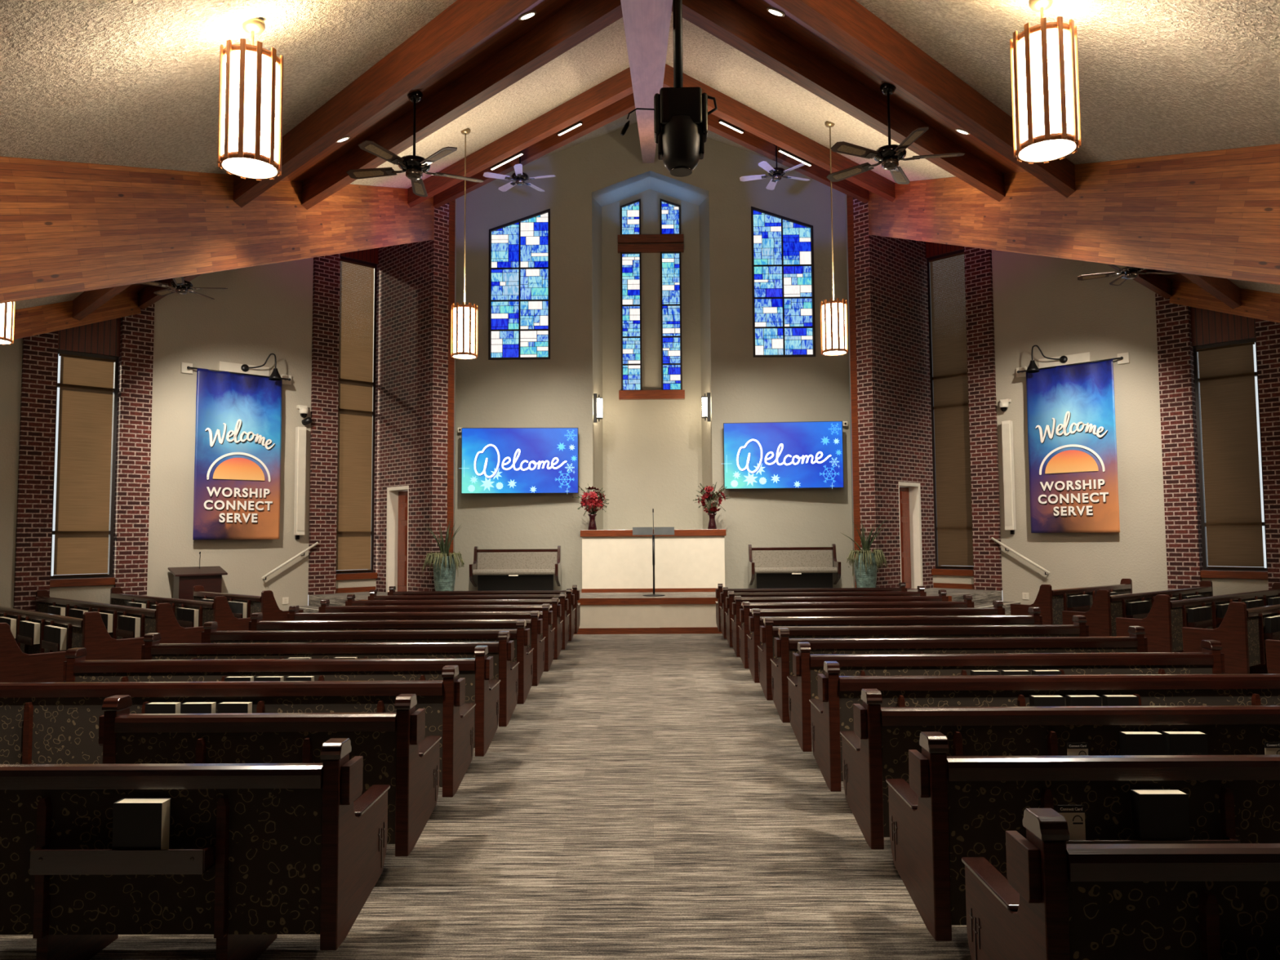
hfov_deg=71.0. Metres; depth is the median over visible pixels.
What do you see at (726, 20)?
roof beam
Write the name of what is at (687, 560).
baptistry front
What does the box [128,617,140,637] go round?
hymnal
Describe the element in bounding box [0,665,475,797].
pew
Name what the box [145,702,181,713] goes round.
hymnal
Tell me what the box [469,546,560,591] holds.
bench
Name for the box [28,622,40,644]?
hymnal
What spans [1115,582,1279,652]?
pew
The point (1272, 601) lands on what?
hymnal
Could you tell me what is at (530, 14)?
recessed light
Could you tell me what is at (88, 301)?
roof beam
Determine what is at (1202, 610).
hymnal
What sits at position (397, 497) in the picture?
door
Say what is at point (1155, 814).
hymnal
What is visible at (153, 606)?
hymnal
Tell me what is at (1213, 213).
girder
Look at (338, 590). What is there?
baseboard
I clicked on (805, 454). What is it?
wall screen
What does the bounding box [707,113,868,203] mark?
roof beam
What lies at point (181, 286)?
ceiling fan
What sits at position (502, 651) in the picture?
pew
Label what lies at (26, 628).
hymnal
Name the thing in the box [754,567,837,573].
seat cushion
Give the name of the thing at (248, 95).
pendant lantern
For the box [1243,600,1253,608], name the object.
hymnal
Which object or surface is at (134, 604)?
hymnal
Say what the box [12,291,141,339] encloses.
girder
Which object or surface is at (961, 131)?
recessed light
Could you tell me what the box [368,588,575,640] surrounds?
pew
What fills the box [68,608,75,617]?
hymnal
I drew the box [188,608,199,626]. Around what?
hymnal
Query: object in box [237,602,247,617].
hymnal
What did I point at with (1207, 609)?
hymnal
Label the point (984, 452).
brick pier
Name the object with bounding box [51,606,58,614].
hymnal
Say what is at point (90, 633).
pew
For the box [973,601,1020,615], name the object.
step
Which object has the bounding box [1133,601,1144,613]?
hymnal
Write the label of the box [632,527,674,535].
tray
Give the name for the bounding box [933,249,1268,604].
wall
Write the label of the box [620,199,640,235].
window
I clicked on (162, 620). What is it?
pew
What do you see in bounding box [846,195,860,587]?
trim
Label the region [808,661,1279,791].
pew
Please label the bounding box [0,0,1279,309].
ceiling
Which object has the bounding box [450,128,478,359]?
pendant lantern
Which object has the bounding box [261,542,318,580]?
handrail
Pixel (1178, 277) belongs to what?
planks
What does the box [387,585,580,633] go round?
pew
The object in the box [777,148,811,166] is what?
track light
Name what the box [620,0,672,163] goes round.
ridge beam
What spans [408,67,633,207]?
roof beam
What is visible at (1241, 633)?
pew
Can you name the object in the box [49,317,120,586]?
window
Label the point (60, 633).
hymnal
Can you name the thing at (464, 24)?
roof beam
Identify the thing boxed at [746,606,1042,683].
pew
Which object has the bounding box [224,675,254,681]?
hymnal
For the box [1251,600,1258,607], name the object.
hymnal
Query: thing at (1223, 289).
roof beam
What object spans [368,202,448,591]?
brick wall
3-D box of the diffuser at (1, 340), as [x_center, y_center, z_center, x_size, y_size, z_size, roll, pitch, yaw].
[-7.090,-1.540,9.866,0.264,0.008,0.264,0,-4,1]
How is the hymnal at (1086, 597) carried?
in the pew at (1051, 603)
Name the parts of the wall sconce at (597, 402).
lamp shade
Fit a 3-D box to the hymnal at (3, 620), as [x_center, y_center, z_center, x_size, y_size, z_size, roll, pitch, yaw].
[-8.010,1.867,11.343,0.185,0.245,0.066,-3,-5,41]
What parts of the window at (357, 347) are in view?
sill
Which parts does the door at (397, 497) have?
panel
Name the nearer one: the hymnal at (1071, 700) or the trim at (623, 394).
the hymnal at (1071, 700)
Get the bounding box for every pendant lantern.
[0,301,15,345]
[217,17,283,181]
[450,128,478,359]
[820,120,848,355]
[1009,0,1081,164]
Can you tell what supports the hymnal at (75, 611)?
in the pew at (162, 620)
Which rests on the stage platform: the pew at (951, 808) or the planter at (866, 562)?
the planter at (866, 562)
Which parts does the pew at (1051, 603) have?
panel, backrest, rail, panel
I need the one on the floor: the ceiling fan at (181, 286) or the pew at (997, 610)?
the pew at (997, 610)
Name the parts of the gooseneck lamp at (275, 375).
wall plate, lamp shade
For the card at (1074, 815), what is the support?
in the pew at (951, 808)
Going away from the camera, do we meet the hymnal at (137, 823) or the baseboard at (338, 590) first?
the hymnal at (137, 823)
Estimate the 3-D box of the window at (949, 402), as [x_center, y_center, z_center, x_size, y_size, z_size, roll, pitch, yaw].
[6.298,-1.854,18.139,0.350,7.526,0.940,3,-5,-44]
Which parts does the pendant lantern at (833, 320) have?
rod, lamp shade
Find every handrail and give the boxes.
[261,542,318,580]
[991,537,1049,575]
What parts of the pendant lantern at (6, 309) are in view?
lamp shade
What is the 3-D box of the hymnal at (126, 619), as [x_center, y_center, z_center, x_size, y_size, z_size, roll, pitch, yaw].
[-6.490,1.859,11.391,0.185,0.245,0.066,-3,-5,41]
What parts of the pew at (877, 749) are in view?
panel, rail, backrest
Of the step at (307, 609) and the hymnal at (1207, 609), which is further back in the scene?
the step at (307, 609)
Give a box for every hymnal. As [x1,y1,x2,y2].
[1,617,8,622]
[5,617,17,638]
[18,620,27,635]
[23,621,34,636]
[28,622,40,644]
[43,625,53,641]
[47,605,56,613]
[48,626,58,642]
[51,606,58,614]
[54,626,66,650]
[56,606,66,616]
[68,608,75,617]
[73,608,79,617]
[78,609,88,618]
[102,613,113,632]
[111,798,171,848]
[117,615,127,629]
[123,616,133,631]
[127,601,132,606]
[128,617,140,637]
[132,602,139,607]
[137,603,146,608]
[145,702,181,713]
[151,604,155,609]
[176,607,183,620]
[180,702,216,713]
[182,608,191,621]
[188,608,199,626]
[217,702,253,713]
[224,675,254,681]
[227,600,231,610]
[231,601,240,613]
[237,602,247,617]
[254,675,284,681]
[285,675,315,680]
[286,657,311,658]
[333,657,357,658]
[970,670,999,675]
[1000,670,1030,675]
[1029,694,1065,706]
[1031,669,1061,675]
[1065,694,1102,706]
[1067,595,1078,607]
[1074,595,1084,606]
[1083,594,1089,605]
[1102,694,1138,706]
[1110,591,1117,595]
[1119,731,1164,755]
[1126,601,1137,615]
[1129,789,1190,839]
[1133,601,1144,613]
[1139,600,1150,613]
[1161,731,1208,755]
[1183,595,1193,599]
[1187,608,1199,622]
[1194,607,1205,621]
[1200,606,1211,620]
[1216,604,1227,617]
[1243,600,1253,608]
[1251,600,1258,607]
[1256,599,1263,607]
[1264,616,1277,633]
[1267,597,1277,605]
[1270,615,1279,631]
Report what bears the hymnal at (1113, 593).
in the pew at (1051, 603)
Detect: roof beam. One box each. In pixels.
[72,284,131,320]
[137,274,200,309]
[233,0,537,207]
[301,0,622,209]
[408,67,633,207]
[433,93,635,208]
[662,63,895,201]
[671,0,1004,201]
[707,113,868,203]
[771,0,1075,197]
[1106,263,1172,298]
[1179,272,1240,309]
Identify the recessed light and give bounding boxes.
[336,136,350,142]
[518,10,536,20]
[766,7,785,16]
[955,128,970,134]
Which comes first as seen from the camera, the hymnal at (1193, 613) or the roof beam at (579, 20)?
the roof beam at (579, 20)
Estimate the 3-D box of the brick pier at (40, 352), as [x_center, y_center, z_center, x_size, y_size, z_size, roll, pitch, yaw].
[-9.714,-0.040,14.369,0.460,5.428,0.420,3,-5,-44]
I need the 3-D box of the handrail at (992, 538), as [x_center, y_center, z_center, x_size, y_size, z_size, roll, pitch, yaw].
[7.140,1.419,16.806,0.155,0.705,1.085,3,-5,-44]
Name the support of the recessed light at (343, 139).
attached to the ceiling beam at (513, 28)
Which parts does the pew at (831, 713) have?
panel, rail, backrest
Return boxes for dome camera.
[296,404,308,417]
[999,398,1011,411]
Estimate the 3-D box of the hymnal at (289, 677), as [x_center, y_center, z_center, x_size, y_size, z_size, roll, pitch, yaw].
[-2.418,1.522,6.380,0.185,0.245,0.066,-1,-4,2]
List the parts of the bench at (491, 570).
panel, panel, backrest, rail, panel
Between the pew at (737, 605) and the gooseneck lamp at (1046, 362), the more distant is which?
the gooseneck lamp at (1046, 362)
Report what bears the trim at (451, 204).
attached to the wall at (455, 199)
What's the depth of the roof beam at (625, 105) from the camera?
14.67 m
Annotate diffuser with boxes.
[0,339,8,342]
[223,157,275,175]
[453,354,475,358]
[824,351,844,354]
[1020,139,1074,159]
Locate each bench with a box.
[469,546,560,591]
[747,543,840,588]
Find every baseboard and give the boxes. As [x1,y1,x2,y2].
[335,586,375,593]
[933,582,973,589]
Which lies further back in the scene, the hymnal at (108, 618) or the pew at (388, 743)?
the hymnal at (108, 618)
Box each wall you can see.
[0,257,376,610]
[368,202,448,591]
[453,199,456,591]
[454,122,853,591]
[844,194,855,587]
[853,197,935,590]
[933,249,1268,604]
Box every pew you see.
[0,605,144,660]
[0,622,66,682]
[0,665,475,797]
[0,737,390,959]
[35,590,204,643]
[62,645,500,756]
[98,693,441,856]
[110,586,251,631]
[141,631,519,726]
[192,585,303,621]
[201,619,533,703]
[248,610,545,685]
[287,604,555,671]
[318,597,563,659]
[345,592,569,649]
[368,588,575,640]
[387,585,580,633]
[715,582,906,631]
[720,585,926,639]
[724,589,948,647]
[731,594,973,657]
[737,600,1004,668]
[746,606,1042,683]
[757,615,1088,700]
[770,626,1147,722]
[786,640,1225,751]
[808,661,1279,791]
[840,688,1279,849]
[885,731,1279,941]
[961,808,1279,959]
[1010,578,1132,624]
[1062,580,1213,636]
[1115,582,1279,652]
[1182,601,1279,674]
[1265,639,1279,673]
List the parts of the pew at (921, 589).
panel, rail, panel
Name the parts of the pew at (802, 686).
panel, backrest, rail, panel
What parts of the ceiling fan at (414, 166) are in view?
blade, blade, blade, blade, blade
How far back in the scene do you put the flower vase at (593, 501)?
17.57 m
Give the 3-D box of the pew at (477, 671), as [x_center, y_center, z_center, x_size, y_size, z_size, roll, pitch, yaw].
[-2.629,1.693,6.712,3.098,0.925,0.786,0,-4,1]
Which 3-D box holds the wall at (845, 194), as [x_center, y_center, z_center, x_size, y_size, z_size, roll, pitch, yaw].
[4.236,-1.759,17.925,0.298,9.100,1.439,-2,-4,22]
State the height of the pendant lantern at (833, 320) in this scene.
2.970 m
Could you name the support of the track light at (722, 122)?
attached to the roof beam at (729, 109)
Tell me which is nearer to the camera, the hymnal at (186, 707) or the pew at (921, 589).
the hymnal at (186, 707)
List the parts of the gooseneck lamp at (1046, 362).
lamp shade, wall plate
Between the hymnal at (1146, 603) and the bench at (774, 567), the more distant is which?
the bench at (774, 567)
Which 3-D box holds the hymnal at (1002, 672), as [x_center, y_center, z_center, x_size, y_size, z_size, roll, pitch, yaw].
[2.691,1.488,6.417,0.185,0.245,0.066,0,-4,0]
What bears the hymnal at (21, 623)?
in the pew at (90, 633)
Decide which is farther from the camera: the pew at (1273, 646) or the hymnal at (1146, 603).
the hymnal at (1146, 603)
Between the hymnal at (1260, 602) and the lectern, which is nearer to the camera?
the hymnal at (1260, 602)
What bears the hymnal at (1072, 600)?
in the pew at (1051, 603)
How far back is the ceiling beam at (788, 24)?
8.02 m
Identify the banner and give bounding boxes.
[180,362,291,539]
[1016,352,1129,533]
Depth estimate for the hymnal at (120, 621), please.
11.50 m
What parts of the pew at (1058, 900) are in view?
panel, rail, backrest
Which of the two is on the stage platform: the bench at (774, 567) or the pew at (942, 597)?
the bench at (774, 567)
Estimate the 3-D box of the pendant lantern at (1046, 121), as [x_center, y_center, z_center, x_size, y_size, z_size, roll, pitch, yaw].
[2.193,-2.198,4.867,0.330,0.858,0.330,0,-4,1]
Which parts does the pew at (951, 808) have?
panel, rail, backrest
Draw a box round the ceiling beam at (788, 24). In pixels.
[731,0,1026,173]
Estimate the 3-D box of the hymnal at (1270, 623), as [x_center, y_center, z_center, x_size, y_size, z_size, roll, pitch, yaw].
[7.214,1.692,10.254,0.185,0.245,0.066,2,-4,-37]
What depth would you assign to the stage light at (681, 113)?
4.64 m
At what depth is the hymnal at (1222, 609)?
12.01 m
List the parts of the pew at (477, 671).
panel, rail, backrest, panel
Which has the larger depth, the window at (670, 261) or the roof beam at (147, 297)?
the window at (670, 261)
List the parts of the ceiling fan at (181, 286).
blade, blade, blade, blade, blade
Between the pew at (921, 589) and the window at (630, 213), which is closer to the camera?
the pew at (921, 589)
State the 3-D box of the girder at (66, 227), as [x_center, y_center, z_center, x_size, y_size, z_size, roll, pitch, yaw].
[-4.140,-2.780,9.625,0.235,6.511,15.558,0,-4,1]
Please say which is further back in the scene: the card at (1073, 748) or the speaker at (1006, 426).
the speaker at (1006, 426)
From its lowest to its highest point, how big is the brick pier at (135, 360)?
6.169 m
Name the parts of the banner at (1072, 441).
rod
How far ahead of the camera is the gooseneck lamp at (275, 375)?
16.55 m
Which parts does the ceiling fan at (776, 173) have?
blade, blade, blade, blade, blade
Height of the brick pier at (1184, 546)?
6.169 m
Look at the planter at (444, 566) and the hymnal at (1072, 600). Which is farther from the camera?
the planter at (444, 566)
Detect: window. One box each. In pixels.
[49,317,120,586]
[335,248,378,580]
[488,208,550,359]
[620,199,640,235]
[620,252,642,390]
[659,198,680,234]
[660,251,682,390]
[751,206,815,357]
[924,241,973,576]
[1190,306,1267,579]
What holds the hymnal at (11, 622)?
in the pew at (90, 633)
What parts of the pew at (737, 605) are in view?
panel, rail, panel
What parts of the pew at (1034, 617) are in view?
panel, backrest, rail, panel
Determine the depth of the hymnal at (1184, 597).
13.63 m
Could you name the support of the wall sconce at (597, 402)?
attached to the wall at (557, 391)
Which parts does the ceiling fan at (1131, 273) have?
blade, blade, blade, blade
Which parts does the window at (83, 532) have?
sill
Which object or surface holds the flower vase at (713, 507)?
on the baptistry front
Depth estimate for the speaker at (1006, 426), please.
16.95 m
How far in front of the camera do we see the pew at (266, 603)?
13.70 m
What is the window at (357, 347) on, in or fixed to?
in the wall at (264, 310)
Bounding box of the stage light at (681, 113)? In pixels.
[620,0,717,177]
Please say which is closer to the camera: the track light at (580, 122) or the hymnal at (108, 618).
the hymnal at (108, 618)
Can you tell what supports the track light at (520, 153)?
attached to the roof beam at (618, 86)
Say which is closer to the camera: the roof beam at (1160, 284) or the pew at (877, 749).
the pew at (877, 749)
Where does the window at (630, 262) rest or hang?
attached to the wall niche
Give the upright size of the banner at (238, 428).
3.130 m
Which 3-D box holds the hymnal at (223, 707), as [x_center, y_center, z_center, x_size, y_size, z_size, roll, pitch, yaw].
[-2.431,1.460,5.382,0.185,0.245,0.066,-1,-4,2]
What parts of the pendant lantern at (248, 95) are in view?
lamp shade, rod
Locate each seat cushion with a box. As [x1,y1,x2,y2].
[472,568,555,575]
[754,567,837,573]
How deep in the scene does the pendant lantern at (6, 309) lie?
9.87 m
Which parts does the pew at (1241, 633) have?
panel, leg, backrest, rail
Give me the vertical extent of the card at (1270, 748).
0.200 m
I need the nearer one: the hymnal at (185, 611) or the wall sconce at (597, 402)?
the hymnal at (185, 611)
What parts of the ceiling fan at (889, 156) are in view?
blade, blade, blade, blade, blade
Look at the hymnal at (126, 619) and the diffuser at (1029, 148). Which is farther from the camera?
the hymnal at (126, 619)
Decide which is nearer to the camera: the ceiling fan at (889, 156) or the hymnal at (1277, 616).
the ceiling fan at (889, 156)
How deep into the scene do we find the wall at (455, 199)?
17.91 m
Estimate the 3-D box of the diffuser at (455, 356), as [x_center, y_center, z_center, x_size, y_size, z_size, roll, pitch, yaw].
[-2.212,-1.567,11.297,0.264,0.008,0.264,0,-4,1]
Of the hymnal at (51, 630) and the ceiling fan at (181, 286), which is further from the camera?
the ceiling fan at (181, 286)
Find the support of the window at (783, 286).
in the wall at (557, 391)
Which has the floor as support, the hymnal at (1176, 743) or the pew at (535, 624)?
the pew at (535, 624)
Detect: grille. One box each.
[297,429,306,530]
[1001,423,1012,525]
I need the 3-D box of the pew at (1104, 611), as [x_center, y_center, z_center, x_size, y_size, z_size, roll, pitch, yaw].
[7.651,2.041,13.539,3.500,0.925,0.779,2,-4,-37]
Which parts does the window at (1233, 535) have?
sill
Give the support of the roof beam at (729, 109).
attached to the ceiling
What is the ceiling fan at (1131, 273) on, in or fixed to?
hanging from the planks at (1178, 277)
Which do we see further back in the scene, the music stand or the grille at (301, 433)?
the grille at (301, 433)
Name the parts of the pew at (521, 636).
panel, rail, backrest, panel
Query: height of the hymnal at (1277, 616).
0.245 m
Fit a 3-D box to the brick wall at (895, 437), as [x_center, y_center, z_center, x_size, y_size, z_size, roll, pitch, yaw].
[5.151,-1.520,17.857,2.481,8.600,0.330,3,-5,-44]
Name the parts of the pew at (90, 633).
rail, backrest, panel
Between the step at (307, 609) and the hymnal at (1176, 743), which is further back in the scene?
the step at (307, 609)
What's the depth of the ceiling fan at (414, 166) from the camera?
8.13 m
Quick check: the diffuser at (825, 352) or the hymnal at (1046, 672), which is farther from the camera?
the diffuser at (825, 352)
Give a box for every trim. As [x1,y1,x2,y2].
[447,199,455,555]
[617,234,684,244]
[617,243,684,253]
[618,390,684,399]
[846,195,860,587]
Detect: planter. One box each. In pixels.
[422,520,464,591]
[841,520,888,587]
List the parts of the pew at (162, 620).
panel, rail, backrest, panel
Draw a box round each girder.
[0,155,434,303]
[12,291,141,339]
[868,143,1279,284]
[1168,280,1279,323]
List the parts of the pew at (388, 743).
panel, rail, backrest, panel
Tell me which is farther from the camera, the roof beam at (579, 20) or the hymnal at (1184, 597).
the hymnal at (1184, 597)
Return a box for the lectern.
[168,551,227,599]
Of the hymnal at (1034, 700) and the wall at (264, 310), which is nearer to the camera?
the hymnal at (1034, 700)
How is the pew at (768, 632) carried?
on the floor
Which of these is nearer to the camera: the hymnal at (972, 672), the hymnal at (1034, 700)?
the hymnal at (1034, 700)
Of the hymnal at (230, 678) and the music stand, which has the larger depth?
the music stand
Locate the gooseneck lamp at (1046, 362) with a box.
[1026,345,1090,373]
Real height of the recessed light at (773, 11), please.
0.080 m
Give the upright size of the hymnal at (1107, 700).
0.245 m
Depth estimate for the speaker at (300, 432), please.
17.11 m
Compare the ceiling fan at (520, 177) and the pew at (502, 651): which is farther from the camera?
the ceiling fan at (520, 177)
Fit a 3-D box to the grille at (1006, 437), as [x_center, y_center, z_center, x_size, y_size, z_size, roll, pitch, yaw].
[6.941,-0.100,16.953,0.008,1.930,0.140,3,-5,-44]
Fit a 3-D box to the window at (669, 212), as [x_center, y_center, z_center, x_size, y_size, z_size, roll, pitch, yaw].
[0.664,-5.755,19.657,0.450,0.819,0.094,0,-4,1]
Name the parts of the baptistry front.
trim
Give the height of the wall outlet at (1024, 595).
0.130 m
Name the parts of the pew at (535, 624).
panel, rail, backrest, panel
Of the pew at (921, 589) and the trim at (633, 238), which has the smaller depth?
the pew at (921, 589)
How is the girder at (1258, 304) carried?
attached to the ceiling
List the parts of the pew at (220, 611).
panel, rail, backrest, panel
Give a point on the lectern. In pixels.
(210, 577)
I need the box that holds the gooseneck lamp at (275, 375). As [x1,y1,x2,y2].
[218,353,281,381]
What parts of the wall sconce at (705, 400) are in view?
lamp shade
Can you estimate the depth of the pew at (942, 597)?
12.54 m
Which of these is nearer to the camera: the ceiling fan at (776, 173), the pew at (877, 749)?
the pew at (877, 749)
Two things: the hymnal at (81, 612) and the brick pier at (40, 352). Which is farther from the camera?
the brick pier at (40, 352)
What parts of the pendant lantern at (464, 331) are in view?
lamp shade, rod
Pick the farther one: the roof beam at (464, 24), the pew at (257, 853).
the roof beam at (464, 24)
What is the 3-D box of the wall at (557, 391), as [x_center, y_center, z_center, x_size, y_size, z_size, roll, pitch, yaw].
[0.243,-2.393,18.631,8.600,10.508,0.300,0,-4,1]
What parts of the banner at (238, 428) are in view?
rod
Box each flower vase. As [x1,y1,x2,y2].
[572,484,608,529]
[693,482,729,528]
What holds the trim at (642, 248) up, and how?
attached to the wall niche
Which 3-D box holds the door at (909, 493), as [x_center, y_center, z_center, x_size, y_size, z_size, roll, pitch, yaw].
[5.209,1.106,17.705,0.830,2.100,0.310,3,-5,-44]
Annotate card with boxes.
[1057,804,1085,839]
[1066,742,1088,755]
[1264,742,1279,755]
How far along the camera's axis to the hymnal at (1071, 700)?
5.38 m
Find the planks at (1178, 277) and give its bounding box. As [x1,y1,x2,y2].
[1154,269,1195,284]
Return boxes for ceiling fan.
[138,276,227,299]
[346,90,484,197]
[483,150,555,191]
[739,144,810,190]
[826,82,964,184]
[1077,264,1177,285]
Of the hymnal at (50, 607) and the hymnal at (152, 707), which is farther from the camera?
the hymnal at (50, 607)
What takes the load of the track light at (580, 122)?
attached to the roof beam at (618, 86)
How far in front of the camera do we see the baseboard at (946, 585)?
17.79 m
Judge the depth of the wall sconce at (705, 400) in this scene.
18.53 m
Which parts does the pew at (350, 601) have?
panel, rail, panel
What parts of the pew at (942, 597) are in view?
panel, rail, panel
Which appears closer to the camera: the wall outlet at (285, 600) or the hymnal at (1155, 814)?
the hymnal at (1155, 814)
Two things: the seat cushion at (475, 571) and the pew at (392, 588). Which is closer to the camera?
the pew at (392, 588)
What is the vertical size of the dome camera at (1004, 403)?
0.250 m
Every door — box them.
[386,485,408,592]
[898,481,923,588]
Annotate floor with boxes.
[0,633,971,959]
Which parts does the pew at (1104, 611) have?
panel, backrest, rail, panel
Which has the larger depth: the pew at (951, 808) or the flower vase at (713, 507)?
the flower vase at (713, 507)
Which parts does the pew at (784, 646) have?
panel, rail, backrest, panel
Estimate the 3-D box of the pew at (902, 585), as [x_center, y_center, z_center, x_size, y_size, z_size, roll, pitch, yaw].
[2.796,2.154,14.810,3.098,0.925,0.786,0,-4,1]
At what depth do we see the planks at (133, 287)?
14.67 m
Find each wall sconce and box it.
[593,393,602,422]
[701,392,711,422]
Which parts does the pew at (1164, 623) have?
panel, backrest, rail, panel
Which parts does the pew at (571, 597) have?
panel, rail, panel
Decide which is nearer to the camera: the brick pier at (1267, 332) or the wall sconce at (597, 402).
the brick pier at (1267, 332)
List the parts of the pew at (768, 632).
panel, rail, backrest, panel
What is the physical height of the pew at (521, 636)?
0.925 m
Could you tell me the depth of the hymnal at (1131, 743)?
4.38 m
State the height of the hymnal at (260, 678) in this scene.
0.245 m
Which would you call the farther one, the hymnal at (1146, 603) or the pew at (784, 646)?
the hymnal at (1146, 603)
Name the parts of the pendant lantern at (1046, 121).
rod, lamp shade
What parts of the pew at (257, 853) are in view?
leg, rail, backrest, leg, panel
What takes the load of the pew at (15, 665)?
on the floor
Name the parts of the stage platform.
riser trim, riser trim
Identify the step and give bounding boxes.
[299,605,318,613]
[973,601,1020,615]
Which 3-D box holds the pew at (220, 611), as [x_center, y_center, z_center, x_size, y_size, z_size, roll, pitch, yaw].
[-7.078,2.154,13.676,3.850,0.925,0.779,-3,-5,41]
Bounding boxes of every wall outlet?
[282,596,288,604]
[1022,592,1028,599]
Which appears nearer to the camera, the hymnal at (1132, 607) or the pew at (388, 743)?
the pew at (388, 743)
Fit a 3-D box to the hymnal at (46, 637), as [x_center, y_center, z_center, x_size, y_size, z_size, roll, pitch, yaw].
[-6.760,1.792,10.269,0.185,0.245,0.066,-3,-5,41]
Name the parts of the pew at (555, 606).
panel, rail, panel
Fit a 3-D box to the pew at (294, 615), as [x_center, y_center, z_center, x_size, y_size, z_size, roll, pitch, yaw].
[-2.577,1.939,10.704,3.098,0.925,0.786,0,-4,1]
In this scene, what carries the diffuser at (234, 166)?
attached to the pendant lantern at (248, 95)
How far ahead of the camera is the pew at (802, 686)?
6.50 m
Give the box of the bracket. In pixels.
[842,421,847,426]
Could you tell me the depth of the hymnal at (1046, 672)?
6.39 m
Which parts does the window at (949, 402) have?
sill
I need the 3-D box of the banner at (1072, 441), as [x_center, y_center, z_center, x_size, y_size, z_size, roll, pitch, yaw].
[7.808,-0.614,16.198,0.195,3.130,1.960,3,-5,-44]
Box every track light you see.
[489,151,523,169]
[557,120,582,135]
[718,119,743,133]
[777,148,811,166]
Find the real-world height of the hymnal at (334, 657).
0.245 m
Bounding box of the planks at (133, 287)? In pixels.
[117,283,147,294]
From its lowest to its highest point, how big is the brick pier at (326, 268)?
7.319 m
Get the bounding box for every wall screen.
[461,427,578,493]
[723,421,844,488]
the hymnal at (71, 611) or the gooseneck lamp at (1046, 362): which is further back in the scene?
the gooseneck lamp at (1046, 362)
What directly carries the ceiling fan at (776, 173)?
hanging from the planks
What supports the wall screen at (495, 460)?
attached to the wall at (557, 391)
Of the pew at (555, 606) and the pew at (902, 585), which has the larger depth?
the pew at (902, 585)
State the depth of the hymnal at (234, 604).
13.86 m
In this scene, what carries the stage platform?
on the floor
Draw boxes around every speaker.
[293,426,306,539]
[1001,420,1016,534]
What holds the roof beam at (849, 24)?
attached to the ceiling
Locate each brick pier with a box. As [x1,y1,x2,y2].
[13,330,57,611]
[112,291,154,595]
[307,253,340,595]
[964,246,1002,590]
[1155,280,1203,590]
[1255,318,1279,589]
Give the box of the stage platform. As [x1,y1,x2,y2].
[308,587,1002,634]
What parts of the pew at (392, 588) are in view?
panel, rail, panel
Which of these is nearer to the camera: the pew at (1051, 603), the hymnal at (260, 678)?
the hymnal at (260, 678)
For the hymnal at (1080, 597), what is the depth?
14.00 m
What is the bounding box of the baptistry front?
[580,528,725,592]
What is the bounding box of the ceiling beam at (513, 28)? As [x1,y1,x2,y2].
[280,0,574,182]
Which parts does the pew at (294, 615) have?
panel, rail, backrest, panel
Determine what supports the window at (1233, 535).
in the wall at (1041, 301)
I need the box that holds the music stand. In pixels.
[632,508,674,596]
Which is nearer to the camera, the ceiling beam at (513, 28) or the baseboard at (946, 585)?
the ceiling beam at (513, 28)
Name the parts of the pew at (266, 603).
panel, rail, backrest, panel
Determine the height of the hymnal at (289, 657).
0.245 m
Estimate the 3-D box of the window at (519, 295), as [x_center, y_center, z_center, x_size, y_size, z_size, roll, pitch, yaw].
[-2.501,-4.067,18.642,1.280,3.169,0.094,0,-4,1]
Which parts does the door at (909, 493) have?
panel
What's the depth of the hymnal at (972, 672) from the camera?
6.39 m
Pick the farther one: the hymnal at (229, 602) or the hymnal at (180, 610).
the hymnal at (229, 602)
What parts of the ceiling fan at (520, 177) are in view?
blade, blade, blade, blade, blade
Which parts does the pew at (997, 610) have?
panel, rail, backrest, panel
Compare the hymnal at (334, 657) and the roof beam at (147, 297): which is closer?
the hymnal at (334, 657)
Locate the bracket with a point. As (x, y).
(844, 423)
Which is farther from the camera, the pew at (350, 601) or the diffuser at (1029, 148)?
the pew at (350, 601)
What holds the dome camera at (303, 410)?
attached to the wall at (264, 310)
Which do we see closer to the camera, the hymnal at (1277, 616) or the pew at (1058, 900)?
the pew at (1058, 900)
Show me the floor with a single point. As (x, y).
(647, 798)
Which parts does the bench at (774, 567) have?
panel, rail, backrest, panel, panel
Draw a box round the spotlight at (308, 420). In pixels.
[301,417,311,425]
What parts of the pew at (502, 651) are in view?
panel, rail, backrest, panel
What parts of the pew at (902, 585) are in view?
panel, rail, panel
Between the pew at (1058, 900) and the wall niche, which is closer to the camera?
the pew at (1058, 900)
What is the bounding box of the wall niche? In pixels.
[591,170,711,529]
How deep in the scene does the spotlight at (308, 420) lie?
17.23 m
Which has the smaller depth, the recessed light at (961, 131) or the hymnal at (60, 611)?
the recessed light at (961, 131)
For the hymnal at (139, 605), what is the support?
in the pew at (220, 611)
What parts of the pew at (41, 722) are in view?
rail, backrest, panel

